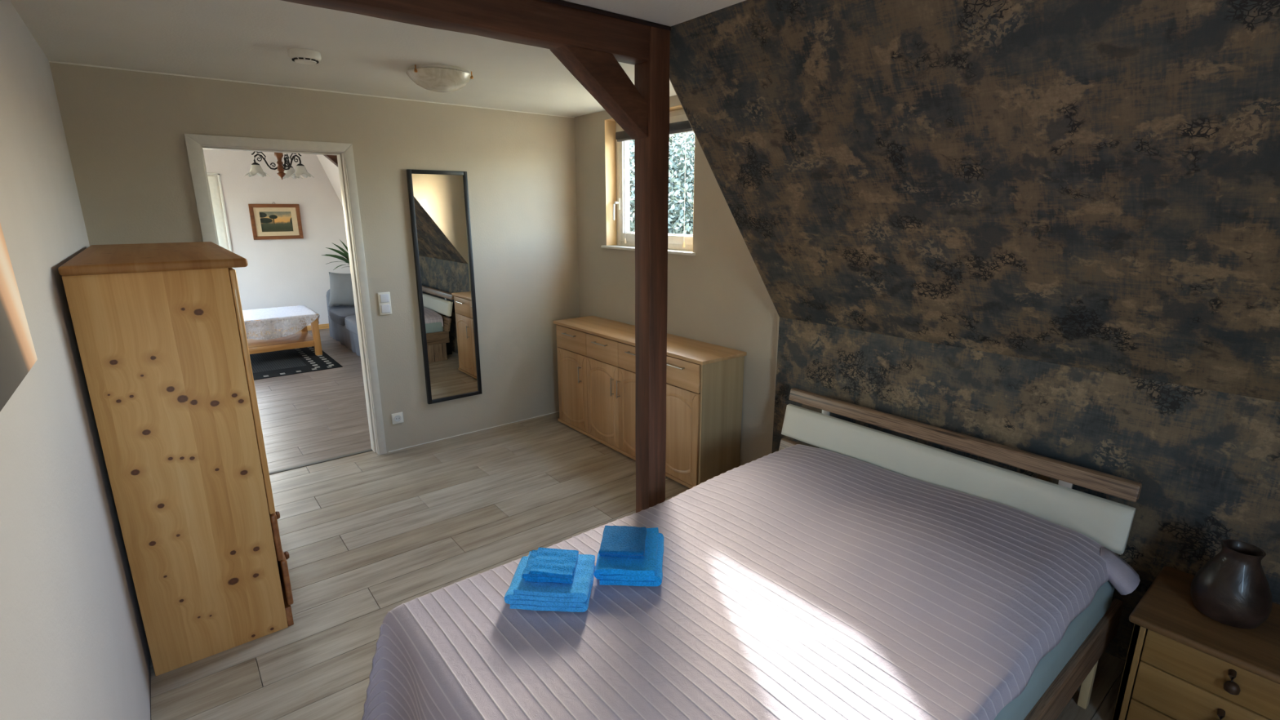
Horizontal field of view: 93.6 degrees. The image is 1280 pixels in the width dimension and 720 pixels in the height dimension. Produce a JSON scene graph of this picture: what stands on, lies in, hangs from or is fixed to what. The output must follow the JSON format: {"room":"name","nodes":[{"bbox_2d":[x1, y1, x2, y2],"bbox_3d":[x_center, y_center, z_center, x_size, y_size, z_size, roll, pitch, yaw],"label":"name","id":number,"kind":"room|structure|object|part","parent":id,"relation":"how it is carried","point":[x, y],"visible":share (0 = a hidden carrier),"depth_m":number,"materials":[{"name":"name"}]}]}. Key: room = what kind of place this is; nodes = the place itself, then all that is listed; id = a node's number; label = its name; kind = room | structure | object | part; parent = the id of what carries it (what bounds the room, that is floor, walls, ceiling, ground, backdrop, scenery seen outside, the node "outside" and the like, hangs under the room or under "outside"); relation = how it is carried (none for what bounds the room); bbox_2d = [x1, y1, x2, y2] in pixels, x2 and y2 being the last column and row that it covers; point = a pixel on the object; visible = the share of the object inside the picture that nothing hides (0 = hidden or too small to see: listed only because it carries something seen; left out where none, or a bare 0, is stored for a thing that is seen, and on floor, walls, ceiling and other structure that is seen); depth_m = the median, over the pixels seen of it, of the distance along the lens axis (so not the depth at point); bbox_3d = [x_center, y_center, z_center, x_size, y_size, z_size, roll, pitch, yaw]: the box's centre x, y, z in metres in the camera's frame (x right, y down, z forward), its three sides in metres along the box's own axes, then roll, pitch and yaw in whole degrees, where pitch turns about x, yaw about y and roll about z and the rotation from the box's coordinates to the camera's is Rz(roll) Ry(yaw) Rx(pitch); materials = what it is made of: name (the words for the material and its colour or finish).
{"room":"bedroom","nodes":[
{"label":"bedroom","id":0,"kind":"room"},
{"bbox_2d":[0,0,151,719],"bbox_3d":[-1.107,0.329,1.013,0.100,2.518,5.700,-11,18,-37],"label":"wall","id":1,"kind":"structure","parent":0,"point":[73,643],"depth_m":1.51,"materials":[{"name":"white paint"}]},
{"bbox_2d":[0,223,37,411],"bbox_3d":[-1.067,-0.232,0.922,0.022,0.630,0.750,-11,18,-37],"label":"print","id":2,"kind":"object","parent":1,"relation":"attached to","point":[18,356],"visible":1,"depth_m":1.14},
{"bbox_2d":[202,148,351,330],"bbox_3d":[-5.559,-1.482,7.726,5.050,2.760,0.120,-11,18,-37],"label":"wall","id":3,"kind":"structure","parent":0,"point":[278,273],"depth_m":8.20,"materials":[{"name":"white paint"}]},
{"bbox_2d":[207,173,219,175],"bbox_3d":[-5.657,-2.288,7.355,0.855,0.027,0.012,-11,18,-37],"label":"trim","id":4,"kind":"structure","parent":3,"relation":"attached to","point":[212,174],"depth_m":7.57,"materials":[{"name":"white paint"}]},
{"bbox_2d":[207,175,229,250],"bbox_3d":[-5.699,-1.731,7.545,0.806,1.146,0.084,-11,18,-37],"label":"window","id":5,"kind":"structure","parent":3,"relation":"in","point":[212,180],"depth_m":7.70,"materials":[{"name":"white plastic"}]},
{"bbox_2d":[217,174,235,268],"bbox_3d":[-5.333,-1.782,7.750,0.025,1.190,0.012,-11,18,-37],"label":"trim","id":6,"kind":"structure","parent":3,"relation":"attached to","point":[218,175],"depth_m":7.72,"materials":[{"name":"white paint"}]},
{"bbox_2d":[248,202,303,239],"bbox_3d":[-4.886,-1.871,8.081,0.586,0.484,0.030,-11,18,-37],"label":"framed painting","id":7,"kind":"object","parent":3,"relation":"attached to","point":[268,221],"visible":1,"depth_m":8.07,"materials":[{"name":"wood"}]},
{"bbox_3d":[-4.889,-1.860,8.087,0.370,0.261,0.008,-11,18,-37],"label":"painted panel","id":8,"kind":"part","parent":7,"relation":"part of","materials":[{"name":"multicoloured paint"}]},
{"bbox_2d":[247,323,328,337],"bbox_3d":[-5.593,-0.285,7.907,4.650,0.070,0.018,-11,18,-37],"label":"baseboard","id":9,"kind":"structure","parent":3,"relation":"attached to","point":[321,326],"depth_m":8.58,"materials":[{"name":"brown wood"}]},
{"bbox_2d":[48,62,579,452],"bbox_3d":[-2.293,-0.467,3.683,5.050,2.760,0.130,-11,18,-37],"label":"wall","id":10,"kind":"structure","parent":0,"point":[125,130],"depth_m":4.09,"materials":[{"name":"beige paint"}]},
{"bbox_2d":[183,133,386,474],"bbox_3d":[-2.180,-0.295,3.819,0.849,2.080,0.162,-11,18,-37],"label":"door frame","id":11,"kind":"structure","parent":10,"relation":"in","point":[195,143],"depth_m":3.83,"materials":[{"name":"white paint"}]},
{"bbox_3d":[-2.441,-0.221,3.527,0.065,2.079,0.016,-11,18,-37],"label":"casing","id":12,"kind":"part","parent":11,"relation":"part of","materials":[{"name":"white paint"}]},
{"bbox_3d":[-2.136,-1.265,3.516,0.846,0.052,0.016,-11,18,-37],"label":"casing","id":13,"kind":"part","parent":11,"relation":"part of","materials":[{"name":"white paint"}]},
{"bbox_3d":[-1.823,-0.342,4.005,0.052,2.079,0.016,-11,18,-37],"label":"casing","id":14,"kind":"part","parent":11,"relation":"part of","materials":[{"name":"white paint"}]},
{"bbox_2d":[48,60,574,118],"bbox_3d":[-1.679,-1.666,3.797,2.985,0.006,0.006,-11,18,-37],"label":"trim","id":15,"kind":"structure","parent":10,"relation":"attached to","point":[51,61],"depth_m":3.48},
{"bbox_2d":[377,292,391,315],"bbox_3d":[-1.728,-0.382,4.073,0.080,0.153,0.016,-11,18,-37],"label":"light switch","id":16,"kind":"object","parent":10,"relation":"attached to","point":[384,298],"visible":1,"depth_m":4.07,"materials":[{"name":"white plastic"}]},
{"bbox_2d":[391,412,404,424],"bbox_3d":[-1.724,0.415,4.277,0.080,0.080,0.014,-11,18,-37],"label":"power socket","id":17,"kind":"object","parent":10,"relation":"attached to","point":[397,418],"visible":1,"depth_m":4.27,"materials":[{"name":"white plastic"}]},
{"bbox_2d":[406,168,482,404],"bbox_3d":[-1.386,-0.504,4.315,0.414,1.636,0.029,-11,18,-37],"label":"wall mirror","id":18,"kind":"object","parent":10,"relation":"attached to","point":[439,202],"visible":1,"depth_m":4.29,"materials":[{"name":"mirror"}]},
{"bbox_2d":[388,411,559,452],"bbox_3d":[-1.153,0.530,4.784,1.638,0.006,0.004,-11,18,-37],"label":"trim","id":19,"kind":"structure","parent":10,"relation":"attached to","point":[555,411],"depth_m":4.66,"materials":[{"name":"white wood"}]},
{"bbox_2d":[315,154,342,205],"bbox_3d":[-2.393,-1.819,6.758,1.170,1.400,5.170,-11,18,-37],"label":"wall","id":20,"kind":"structure","parent":0,"point":[331,171],"depth_m":8.16,"materials":[{"name":"white paint"}]},
{"bbox_2d":[9,0,746,116],"bbox_3d":[0.135,-1.214,1.734,3.385,0.120,5.830,-11,18,-37],"label":"ceiling","id":21,"kind":"structure","parent":0,"point":[250,41],"depth_m":2.64,"materials":[{"name":"white paint"}]},
{"bbox_2d":[287,48,321,64],"bbox_3d":[-1.529,-1.381,2.744,0.134,0.045,0.134,-11,18,-37],"label":"smoke detector","id":22,"kind":"object","parent":21,"relation":"attached to","point":[300,55],"visible":1,"depth_m":2.70,"materials":[{"name":"white plastic"}]},
{"bbox_2d":[405,64,473,92],"bbox_3d":[-1.042,-1.451,3.131,0.328,0.100,0.335,-11,18,-37],"label":"ceiling lamp","id":23,"kind":"object","parent":21,"relation":"attached to","point":[434,77],"visible":1,"depth_m":3.03,"materials":[{"name":"white glass"}]},
{"bbox_3d":[-1.040,-1.491,3.119,0.310,0.018,0.310,-11,18,-37],"label":"plate","id":24,"kind":"part","parent":23,"relation":"part of","materials":[{"name":"white plastic"}]},
{"bbox_2d":[150,328,1125,719],"bbox_3d":[-2.119,0.836,3.870,5.050,0.140,11.100,-11,18,-37],"label":"floor","id":25,"kind":"structure","parent":0,"point":[365,535],"depth_m":3.33,"materials":[{"name":"grey wood"}]},
{"bbox_2d":[57,241,293,675],"bbox_3d":[-2.045,0.270,2.733,0.504,1.514,1.450,-11,18,-37],"label":"wardrobe","id":26,"kind":"object","parent":25,"relation":"on","point":[159,328],"visible":1,"depth_m":2.16,"materials":[{"name":"brown wood"}]},
{"bbox_3d":[-1.672,0.078,2.528,0.020,0.962,0.700,-11,18,-37],"label":"door","id":27,"kind":"part","parent":26,"relation":"part of","materials":[{"name":"brown wood"}]},
{"bbox_3d":[-1.890,0.582,2.939,0.022,0.204,1.402,-11,18,-37],"label":"drawer","id":28,"kind":"part","parent":26,"relation":"part of","materials":[{"name":"brown wood"}]},
{"bbox_3d":[-1.576,0.673,2.600,0.034,0.036,0.036,-11,18,-37],"label":"knob","id":29,"kind":"part","parent":26,"relation":"part of","materials":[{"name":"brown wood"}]},
{"bbox_3d":[-1.882,0.783,2.996,0.022,0.206,1.402,-11,18,-37],"label":"drawer","id":30,"kind":"part","parent":26,"relation":"part of","materials":[{"name":"brown wood"}]},
{"bbox_3d":[-1.568,0.865,2.655,0.034,0.036,0.036,-11,18,-37],"label":"knob","id":31,"kind":"part","parent":26,"relation":"part of","materials":[{"name":"brown wood"}]},
{"bbox_2d":[249,346,342,380],"bbox_3d":[-4.223,0.000,6.896,1.120,0.007,1.670,-11,18,-37],"label":"rug","id":32,"kind":"object","parent":25,"relation":"on","point":[300,360],"visible":0.44,"depth_m":6.76,"materials":[{"name":"black fabric"}]},
{"bbox_2d":[245,311,322,355],"bbox_3d":[-4.410,-0.302,7.082,1.025,0.487,0.860,-11,18,-37],"label":"coffee table","id":33,"kind":"object","parent":32,"relation":"on","point":[302,339],"visible":0.38,"depth_m":7.03,"materials":[{"name":"brown wood"}]},
{"bbox_2d":[247,331,312,347],"bbox_3d":[-4.410,-0.214,7.104,0.965,0.022,0.800,-11,18,-37],"label":"shelf","id":34,"kind":"object","parent":33,"relation":"attached to","point":[300,339],"depth_m":7.04,"materials":[{"name":"brown wood"}]},
{"bbox_2d":[242,305,319,339],"bbox_3d":[-4.410,-0.430,7.049,1.092,0.229,0.935,-11,18,-37],"label":"tablecloth","id":35,"kind":"object","parent":33,"relation":"on","point":[294,313],"visible":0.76,"depth_m":6.84,"materials":[{"name":"white fabric"}]},
{"bbox_3d":[-4.160,-0.132,6.802,0.855,0.070,0.020,-11,18,-37],"label":"shelf rail","id":36,"kind":"part","parent":33,"relation":"part of","materials":[{"name":"brown wood"}]},
{"bbox_3d":[-4.285,-0.430,7.653,0.070,0.457,0.070,-11,18,-37],"label":"leg","id":37,"kind":"part","parent":33,"relation":"part of","materials":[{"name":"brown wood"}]},
{"bbox_3d":[-3.811,-0.286,7.077,0.070,0.457,0.070,-11,18,-37],"label":"leg","id":38,"kind":"part","parent":33,"relation":"part of","materials":[{"name":"brown wood"}]},
{"bbox_2d":[321,240,350,270],"bbox_3d":[-4.010,-1.058,8.489,0.554,1.280,0.677,8,16,29],"label":"yucca","id":39,"kind":"object","parent":25,"relation":"on","point":[345,254],"visible":0.12,"depth_m":8.35,"materials":[{"name":"plant"}]},
{"bbox_2d":[326,288,360,356],"bbox_3d":[-3.197,-0.516,7.349,0.752,0.775,2.442,-11,18,-37],"label":"sofa","id":40,"kind":"object","parent":25,"relation":"on","point":[343,327],"visible":0.23,"depth_m":7.49,"materials":[{"name":"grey fabric"}]},
{"bbox_3d":[-3.885,-0.704,8.231,0.700,0.620,0.170,-11,18,-37],"label":"armrest","id":41,"kind":"part","parent":40,"relation":"part of","materials":[{"name":"grey fabric"}]},
{"bbox_2d":[328,271,354,306],"bbox_3d":[-3.823,-0.918,7.833,0.475,0.442,0.231,-1,14,-3],"label":"throw pillow","id":42,"kind":"object","parent":40,"relation":"on","point":[341,293],"visible":0.62,"depth_m":7.75,"materials":[{"name":"grey fabric"}]},
{"bbox_2d":[328,305,355,325],"bbox_3d":[-3.610,-0.595,7.838,0.700,0.170,0.800,-11,18,-37],"label":"seat cushion","id":43,"kind":"object","parent":40,"relation":"on","point":[338,314],"depth_m":7.62,"materials":[{"name":"grey fabric"}]},
{"bbox_2d":[344,315,358,335],"bbox_3d":[-3.115,-0.444,7.238,0.700,0.170,0.775,-11,18,-37],"label":"seat cushion","id":44,"kind":"object","parent":40,"relation":"on","point":[350,321],"depth_m":7.06,"materials":[{"name":"grey fabric"}]},
{"bbox_2d":[281,0,671,512],"bbox_3d":[-0.685,-0.017,2.098,1.978,2.378,0.120,-11,18,-37],"label":"wooden beam","id":45,"kind":"structure","parent":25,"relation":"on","point":[590,42],"depth_m":2.34,"materials":[{"name":"brown wood"}]},
{"bbox_3d":[0.049,-0.158,2.662,0.106,2.374,0.105,-11,18,-37],"label":"post","id":46,"kind":"part","parent":45,"relation":"part of","materials":[{"name":"brown wood"}]},
{"bbox_2d":[553,315,746,488],"bbox_3d":[-0.023,0.231,4.266,0.398,0.837,1.658,-11,18,-37],"label":"sideboard","id":47,"kind":"object","parent":25,"relation":"on","point":[596,355],"visible":0.71,"depth_m":3.83,"materials":[{"name":"brown wood"}]},
{"bbox_3d":[-0.512,0.070,4.886,0.354,0.783,0.018,-11,18,-37],"label":"panel","id":48,"kind":"part","parent":47,"relation":"part of","materials":[{"name":"brown wood"}]},
{"bbox_3d":[-0.516,-0.151,4.540,0.016,0.172,0.410,-11,18,-37],"label":"drawer","id":49,"kind":"part","parent":47,"relation":"part of","materials":[{"name":"brown wood"}]},
{"bbox_3d":[-0.516,0.225,4.635,0.016,0.592,0.410,-11,18,-37],"label":"door","id":50,"kind":"part","parent":47,"relation":"part of","materials":[{"name":"brown wood"}]},
{"bbox_3d":[-0.283,-0.113,4.211,0.030,0.009,0.164,-11,18,-37],"label":"drawer pull","id":51,"kind":"part","parent":47,"relation":"part of","materials":[{"name":"silver metal"}]},
{"bbox_3d":[-0.265,-0.074,4.236,0.016,0.172,0.388,-11,18,-37],"label":"drawer","id":52,"kind":"part","parent":47,"relation":"part of","materials":[{"name":"brown wood"}]},
{"bbox_3d":[-0.265,0.302,4.331,0.016,0.592,0.388,-11,18,-37],"label":"door","id":53,"kind":"part","parent":47,"relation":"part of","materials":[{"name":"brown wood"}]},
{"bbox_3d":[-0.193,0.188,4.171,0.030,0.127,0.009,-11,18,-37],"label":"door pull","id":54,"kind":"part","parent":47,"relation":"part of","materials":[{"name":"silver metal"}]},
{"bbox_3d":[-0.150,0.201,4.119,0.030,0.127,0.009,-11,18,-37],"label":"door pull","id":55,"kind":"part","parent":47,"relation":"part of","materials":[{"name":"silver metal"}]},
{"bbox_3d":[-0.013,0.612,4.370,0.366,0.022,1.638,-11,18,-37],"label":"board","id":56,"kind":"part","parent":47,"relation":"part of","materials":[{"name":"brown wood"}]},
{"bbox_3d":[-0.020,0.000,3.939,0.016,0.172,0.390,-11,18,-37],"label":"drawer","id":57,"kind":"part","parent":47,"relation":"part of","materials":[{"name":"brown wood"}]},
{"bbox_3d":[-0.020,0.376,4.034,0.016,0.592,0.390,-11,18,-37],"label":"door","id":58,"kind":"part","parent":47,"relation":"part of","materials":[{"name":"brown wood"}]},
{"bbox_3d":[0.207,0.037,3.616,0.030,0.009,0.164,-11,18,-37],"label":"drawer pull","id":59,"kind":"part","parent":47,"relation":"part of","materials":[{"name":"silver metal"}]},
{"bbox_3d":[0.225,0.451,3.736,0.016,0.592,0.390,-11,18,-37],"label":"door","id":60,"kind":"part","parent":47,"relation":"part of","materials":[{"name":"brown wood"}]},
{"bbox_3d":[0.225,0.075,3.641,0.016,0.172,0.390,-11,18,-37],"label":"drawer","id":61,"kind":"part","parent":47,"relation":"part of","materials":[{"name":"brown wood"}]},
{"bbox_3d":[0.494,0.376,3.665,0.354,0.783,0.018,-11,18,-37],"label":"panel","id":62,"kind":"part","parent":47,"relation":"part of","materials":[{"name":"brown wood"}]},
{"bbox_2d":[778,387,1142,719],"bbox_3d":[0.474,0.818,2.100,2.175,0.755,1.521,-11,18,-37],"label":"bed","id":63,"kind":"object","parent":25,"relation":"on","point":[1108,522],"visible":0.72,"depth_m":2.39,"materials":[{"name":"brown wood"}]},
{"bbox_3d":[1.220,0.634,2.690,0.058,0.149,1.490,-11,18,-37],"label":"headboard rail","id":64,"kind":"part","parent":63,"relation":"part of","materials":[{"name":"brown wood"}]},
{"bbox_3d":[1.237,0.459,2.659,0.081,0.160,1.490,-11,18,-37],"label":"padded panel","id":65,"kind":"part","parent":63,"relation":"part of","materials":[{"name":"white leather"}]},
{"bbox_3d":[1.272,0.321,2.654,0.040,0.064,1.490,-11,18,-37],"label":"headboard rail","id":66,"kind":"part","parent":63,"relation":"part of","materials":[{"name":"brown wood"}]},
{"bbox_2d":[994,580,1114,719],"bbox_3d":[0.445,0.832,2.031,2.018,0.162,1.406,-11,18,-37],"label":"mattress","id":67,"kind":"object","parent":63,"relation":"on","point":[1051,665],"visible":0.18,"depth_m":1.76,"materials":[{"name":"white fabric"}]},
{"bbox_2d":[361,444,1140,719],"bbox_3d":[0.380,0.977,2.023,2.242,0.663,1.550,-11,18,-37],"label":"bedspread","id":68,"kind":"object","parent":67,"relation":"on","point":[800,582],"visible":0.91,"depth_m":1.81,"materials":[{"name":"purple fabric"}]},
{"bbox_2d":[504,551,595,612],"bbox_3d":[-0.280,0.703,1.925,0.262,0.069,0.220,1,14,4],"label":"bath towel","id":69,"kind":"object","parent":68,"relation":"on","point":[575,597],"visible":0.72,"depth_m":1.83,"materials":[{"name":"blue fabric"}]},
{"bbox_2d":[522,547,578,583],"bbox_3d":[-0.283,0.652,1.917,0.168,0.038,0.140,1,14,5],"label":"hand towel","id":70,"kind":"object","parent":69,"relation":"on","point":[543,564],"visible":1,"depth_m":1.88,"materials":[{"name":"blue fabric"}]},
{"bbox_2d":[593,527,663,586],"bbox_3d":[-0.031,0.669,2.072,0.223,0.062,0.274,1,14,4],"label":"bath towel","id":71,"kind":"object","parent":68,"relation":"on","point":[610,571],"visible":0.62,"depth_m":1.96,"materials":[{"name":"blue fabric"}]},
{"bbox_2d":[598,525,646,558],"bbox_3d":[-0.056,0.622,2.076,0.153,0.028,0.186,1,14,3],"label":"hand towel","id":72,"kind":"object","parent":71,"relation":"on","point":[624,541],"visible":1,"depth_m":2.05,"materials":[{"name":"blue fabric"}]},
{"bbox_3d":[0.897,1.075,1.528,2.065,0.135,0.028,-11,18,-37],"label":"rail","id":73,"kind":"part","parent":63,"relation":"part of","materials":[{"name":"brown wood"}]},
{"bbox_3d":[1.548,1.109,2.077,0.035,0.200,0.026,-11,18,-37],"label":"leg","id":74,"kind":"part","parent":63,"relation":"part of","materials":[{"name":"brown wood"}]},
{"bbox_2d":[1111,565,1279,719],"bbox_3d":[1.861,1.032,1.860,0.444,0.455,0.532,-11,18,-37],"label":"nightstand","id":75,"kind":"object","parent":25,"relation":"on","point":[1182,663],"visible":0.98,"depth_m":1.82,"materials":[{"name":"brown wood"}]},
{"bbox_3d":[1.576,1.025,1.940,0.020,0.429,0.030,-11,18,-37],"label":"post","id":76,"kind":"part","parent":75,"relation":"part of","materials":[{"name":"brown wood"}]},
{"bbox_3d":[1.719,0.995,2.058,0.395,0.429,0.018,-11,18,-37],"label":"panel","id":77,"kind":"part","parent":75,"relation":"part of","materials":[{"name":"brown wood"}]},
{"bbox_3d":[1.727,1.191,1.788,0.018,0.121,0.445,-11,18,-37],"label":"drawer","id":78,"kind":"part","parent":75,"relation":"part of","materials":[{"name":"brown wood"}]},
{"bbox_3d":[1.727,1.062,1.756,0.018,0.138,0.445,-11,18,-37],"label":"drawer","id":79,"kind":"part","parent":75,"relation":"part of","materials":[{"name":"brown wood"}]},
{"bbox_3d":[1.727,0.929,1.722,0.018,0.128,0.445,-11,18,-37],"label":"drawer","id":80,"kind":"part","parent":75,"relation":"part of","materials":[{"name":"brown wood"}]},
{"bbox_3d":[1.694,1.055,1.750,0.043,0.061,0.035,-11,18,-37],"label":"drawer pull","id":81,"kind":"part","parent":75,"relation":"part of","materials":[{"name":"brown metal"}]},
{"bbox_2d":[1190,539,1272,628],"bbox_3d":[1.820,0.681,1.843,0.180,0.234,0.180,-11,18,-37],"label":"vase","id":82,"kind":"object","parent":75,"relation":"on","point":[1232,588],"visible":1,"depth_m":1.80,"materials":[{"name":"brown ceramic"}]},
{"bbox_3d":[1.694,0.922,1.717,0.043,0.061,0.035,-11,18,-37],"label":"drawer pull","id":83,"kind":"part","parent":75,"relation":"part of","materials":[{"name":"brown metal"}]},
{"bbox_2d":[573,78,779,466],"bbox_3d":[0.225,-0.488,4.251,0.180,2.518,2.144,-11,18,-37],"label":"wall","id":84,"kind":"structure","parent":0,"point":[717,295],"depth_m":3.83,"materials":[{"name":"beige paint"}]},
{"bbox_2d":[600,105,695,255],"bbox_3d":[0.095,-1.232,4.199,0.200,0.926,1.022,-11,18,-37],"label":"window","id":85,"kind":"structure","parent":84,"relation":"in","point":[616,162],"depth_m":4.51,"materials":[{"name":"white plastic"}]},
{"bbox_3d":[-0.179,-1.142,4.554,0.060,0.161,0.026,-8,16,-30],"label":"handle","id":86,"kind":"part","parent":85,"relation":"part of","materials":[{"name":"white plastic"}]},
{"bbox_3d":[0.068,-0.786,4.288,0.130,0.018,1.022,-11,18,-37],"label":"sill","id":87,"kind":"part","parent":85,"relation":"part of","materials":[{"name":"white paint"}]},
{"bbox_2d":[615,120,693,248],"bbox_3d":[0.093,-1.205,4.198,0.039,0.801,0.832,-11,18,-37],"label":"roller blind","id":88,"kind":"object","parent":85,"relation":"attached to","point":[683,126],"visible":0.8,"depth_m":3.94,"materials":[{"name":"fabric"}]},
{"bbox_3d":[-0.112,-1.255,4.446,0.002,0.700,0.002,-11,18,-37],"label":"cord","id":89,"kind":"part","parent":88,"relation":"part of","materials":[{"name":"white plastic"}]},
{"bbox_3d":[0.294,-1.131,3.953,0.002,0.700,0.002,-11,18,-37],"label":"cord","id":90,"kind":"part","parent":88,"relation":"part of","materials":[{"name":"white plastic"}]},
{"bbox_2d":[669,0,1279,401],"bbox_3d":[1.547,-0.530,1.632,1.105,1.399,3.452,-11,18,-37],"label":"wall","id":91,"kind":"structure","parent":0,"point":[1090,184],"depth_m":1.92,"materials":[{"name":"paper"}]},
{"bbox_2d":[771,316,1279,661],"bbox_3d":[1.972,0.622,2.271,0.300,1.148,3.452,-11,18,-37],"label":"wall","id":92,"kind":"structure","parent":0,"point":[1206,462],"depth_m":2.25,"materials":[{"name":"paper"}]},
{"bbox_3d":[-3.941,-2.269,5.437,5.050,0.120,5.270,-11,18,-37],"label":"ceiling","id":93,"kind":"structure","parent":0,"visible":0},
{"bbox_2d":[244,151,314,179],"bbox_3d":[-3.468,-1.991,5.695,0.563,0.545,0.533,-11,18,-37],"label":"chandelier","id":94,"kind":"object","parent":93,"relation":"hanging from","point":[300,170],"visible":0.98,"depth_m":5.69,"materials":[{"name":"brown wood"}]},
{"bbox_3d":[-3.562,-1.761,5.585,0.212,0.112,0.187,-11,18,-37],"label":"lamp shade","id":95,"kind":"part","parent":94,"relation":"part of","materials":[{"name":"white glass"}]},
{"bbox_3d":[-3.512,-1.870,5.628,0.015,0.167,0.216,10,17,35],"label":"arm","id":96,"kind":"part","parent":94,"relation":"part of","materials":[{"name":"metal"}]},
{"bbox_3d":[-3.454,-1.927,5.854,0.015,0.167,0.216,-2,14,-8],"label":"arm","id":97,"kind":"part","parent":94,"relation":"part of","materials":[{"name":"metal"}]},
{"bbox_3d":[-3.467,-1.855,5.958,0.212,0.112,0.187,-11,18,-37],"label":"lamp shade","id":98,"kind":"part","parent":94,"relation":"part of","materials":[{"name":"white glass"}]},
{"bbox_3d":[-3.308,-1.891,5.709,0.150,0.167,0.166,-11,18,-37],"label":"arm","id":99,"kind":"part","parent":94,"relation":"part of","materials":[{"name":"metal"}]},
{"bbox_3d":[-3.223,-1.795,5.718,0.212,0.112,0.187,-11,18,-37],"label":"lamp shade","id":100,"kind":"part","parent":94,"relation":"part of","materials":[{"name":"white glass"}]},
{"bbox_2d":[324,155,337,166],"bbox_3d":[-3.329,-2.210,6.331,0.670,0.429,0.100,-11,18,-37],"label":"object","id":101,"kind":"structure","parent":93,"relation":"attached to","point":[333,158],"depth_m":6.37,"materials":[{"name":"brown wood"}]},
{"label":"outside","id":102,"kind":"structure","parent":0,"visible":0},
{"bbox_3d":[1.062,0.123,19.705,140.000,0.100,140.000,-11,18,-37],"label":"ground","id":103,"kind":"structure","parent":102,"visible":0},
{"bbox_2d":[629,131,694,234],"bbox_3d":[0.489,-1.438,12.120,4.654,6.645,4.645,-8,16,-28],"label":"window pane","id":104,"kind":"object","parent":103,"relation":"on","point":[680,186],"visible":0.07,"depth_m":10.20,"materials":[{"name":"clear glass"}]}
]}

